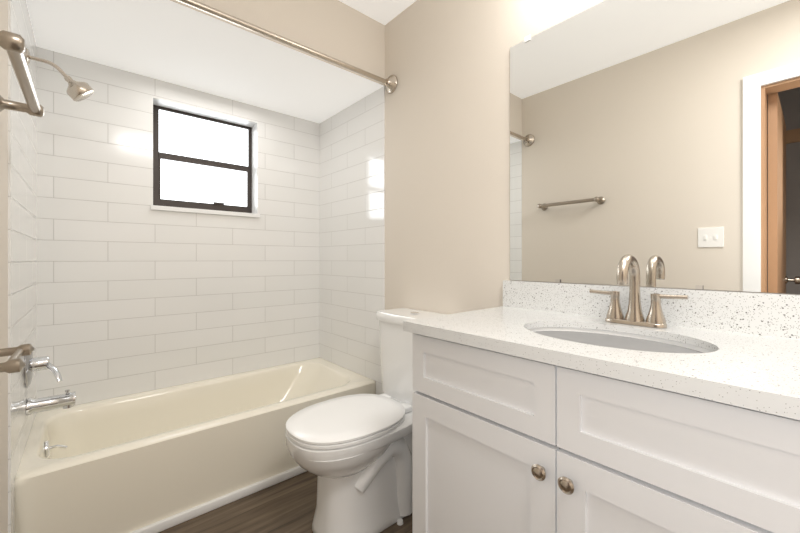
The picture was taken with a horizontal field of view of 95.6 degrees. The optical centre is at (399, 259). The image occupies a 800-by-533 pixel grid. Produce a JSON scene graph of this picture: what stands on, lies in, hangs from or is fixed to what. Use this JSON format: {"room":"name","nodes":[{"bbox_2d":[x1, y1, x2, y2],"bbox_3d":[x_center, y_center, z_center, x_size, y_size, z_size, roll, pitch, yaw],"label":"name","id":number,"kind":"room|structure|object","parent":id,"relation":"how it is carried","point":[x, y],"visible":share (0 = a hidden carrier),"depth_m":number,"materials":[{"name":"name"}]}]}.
{"room":"bathroom","nodes":[
{"label":"bathroom","id":0,"kind":"room"},
{"bbox_2d":[0,0,7,532],"bbox_3d":[-0.581,-0.170,0.298,0.120,2.520,3.850,0,0,-41],"label":"wall","id":1,"kind":"structure","parent":0,"point":[3,279],"depth_m":1.07,"materials":[{"name":"beige paint"}]},
{"bbox_2d":[8,480,14,532],"bbox_3d":[-1.235,0.905,1.153,0.006,0.371,0.079,0,0,-41],"label":"wall tiles","id":2,"kind":"structure","parent":1,"relation":"attached to","point":[11,511],"depth_m":1.14,"materials":[{"name":"white tile"}]},
{"bbox_2d":[0,344,33,372],"bbox_3d":[-0.809,0.202,0.728,0.095,0.044,0.204,0,0,-41],"label":"paper holder","id":3,"kind":"object","parent":1,"relation":"attached to","point":[14,363],"visible":1,"depth_m":0.74,"materials":[{"name":"silver metal"}]},
{"bbox_2d":[0,30,43,116],"bbox_3d":[-0.909,-0.420,0.841,0.092,0.056,0.476,0,0,-41],"label":"towel rail","id":4,"kind":"object","parent":1,"relation":"attached to","point":[12,44],"visible":1,"depth_m":0.82,"materials":[{"name":"silver metal"}]},
{"bbox_2d":[8,0,36,491],"bbox_3d":[-1.459,-0.140,1.412,0.006,1.719,0.764,0,0,-41],"label":"tile","id":5,"kind":"structure","parent":1,"relation":"attached to","point":[22,227],"depth_m":1.29,"materials":[{"name":"white tile"}]},
{"bbox_2d":[24,352,61,387],"bbox_3d":[-1.422,0.415,1.454,0.105,0.168,0.168,0,0,-41],"label":"tub valve","id":6,"kind":"object","parent":5,"relation":"attached to","point":[32,365],"visible":0.79,"depth_m":1.42,"materials":[{"name":"silver metal"}]},
{"bbox_2d":[26,389,75,415],"bbox_3d":[-1.407,0.574,1.467,0.145,0.073,0.064,0,0,-41],"label":"tub spout","id":7,"kind":"object","parent":5,"relation":"attached to","point":[67,400],"visible":1,"depth_m":1.45,"materials":[{"name":"silver metal"}]},
{"bbox_2d":[26,48,93,101],"bbox_3d":[-1.385,-0.744,1.486,0.201,0.162,0.088,0,0,-41],"label":"shower head","id":8,"kind":"object","parent":5,"relation":"attached to","point":[76,91],"visible":1,"depth_m":1.49},
{"bbox_2d":[177,0,397,93],"bbox_3d":[-0.607,-0.985,1.556,1.483,0.100,0.100,0,0,-41],"label":"curtain rod","id":9,"kind":"object","parent":1,"relation":"attached to","point":[390,82],"visible":0.98,"depth_m":1.64,"materials":[{"name":"silver metal"}]},
{"bbox_2d":[26,0,384,122],"bbox_3d":[-0.901,-1.215,1.897,1.485,0.430,0.770,0,0,-41],"label":"ceiling","id":10,"kind":"structure","parent":0,"point":[176,42],"depth_m":1.79,"materials":[{"name":"white paint"}]},
{"bbox_2d":[159,471,411,532],"bbox_3d":[-0.533,1.120,0.339,3.205,0.060,3.850,0,0,-41],"label":"floor","id":11,"kind":"structure","parent":0,"point":[287,506],"depth_m":1.55,"materials":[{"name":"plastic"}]},
{"bbox_2d":[15,357,375,532],"bbox_3d":[-0.927,0.905,1.927,1.484,0.370,0.689,0,0,-41],"label":"bathtub","id":12,"kind":"object","parent":11,"relation":"on","point":[157,460],"visible":0.96,"depth_m":1.62,"materials":[{"name":"white ceramic"}]},
{"bbox_2d":[285,308,446,532],"bbox_3d":[-0.125,0.672,1.570,0.729,0.836,0.408,0,0,-41],"label":"toilet","id":13,"kind":"object","parent":11,"relation":"on","point":[353,453],"visible":0.85,"depth_m":1.43,"materials":[{"name":"white ceramic"}]},
{"bbox_2d":[403,280,799,532],"bbox_3d":[0.540,0.588,0.933,0.560,1.005,0.977,0,0,-41],"label":"bathroom vanity","id":14,"kind":"object","parent":11,"relation":"on","point":[543,407],"visible":1,"depth_m":0.79,"materials":[{"name":"white wood"}]},
{"bbox_2d":[589,254,687,327],"bbox_3d":[0.653,0.087,1.033,0.143,0.204,0.248,0,0,-41],"label":"sink faucet","id":15,"kind":"object","parent":14,"relation":"on","point":[655,318],"visible":1,"depth_m":1.04,"materials":[{"name":"silver metal"}]},
{"bbox_2d":[339,0,415,24],"bbox_3d":[0.318,-1.390,0.485,1.725,0.080,2.960,0,0,-41],"label":"ceiling","id":16,"kind":"structure","parent":0,"point":[384,12],"depth_m":1.94,"materials":[{"name":"white paint"}]},
{"bbox_2d":[375,0,799,393],"bbox_3d":[0.634,-0.170,1.347,0.120,2.520,3.850,0,0,-41],"label":"wall","id":17,"kind":"structure","parent":0,"point":[447,173],"depth_m":1.71,"materials":[{"name":"beige paint"}]},
{"bbox_2d":[320,86,384,382],"bbox_3d":[-0.339,-0.140,2.378,0.006,1.719,0.764,0,0,-41],"label":"tile","id":18,"kind":"structure","parent":17,"relation":"attached to","point":[352,219],"depth_m":2.33,"materials":[{"name":"white tile"}]},
{"bbox_2d":[376,381,382,394],"bbox_3d":[-0.116,0.905,2.119,0.006,0.371,0.079,0,0,-41],"label":"wall tiles","id":19,"kind":"structure","parent":17,"relation":"attached to","point":[379,391],"depth_m":2.13,"materials":[{"name":"white tile"}]},
{"bbox_2d":[510,0,799,293],"bbox_3d":[0.907,-0.391,0.927,0.010,0.948,1.418,0,0,-41],"label":"mirror","id":20,"kind":"object","parent":17,"relation":"attached to","point":[659,140],"visible":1,"depth_m":1.08,"materials":[{"name":"clear glass"}]},
{"bbox_3d":[-1.231,-0.170,2.279,1.485,2.520,0.240,0,0,-41],"label":"wall","id":21,"kind":"structure","parent":0,"visible":0},
{"bbox_2d":[37,47,319,412],"bbox_3d":[-1.221,-0.140,2.268,1.485,1.719,0.250,0,0,-41],"label":"wall tiles","id":22,"kind":"object","parent":21,"relation":"in","point":[135,294],"depth_m":2.06,"materials":[{"name":"white tile"}]}
]}

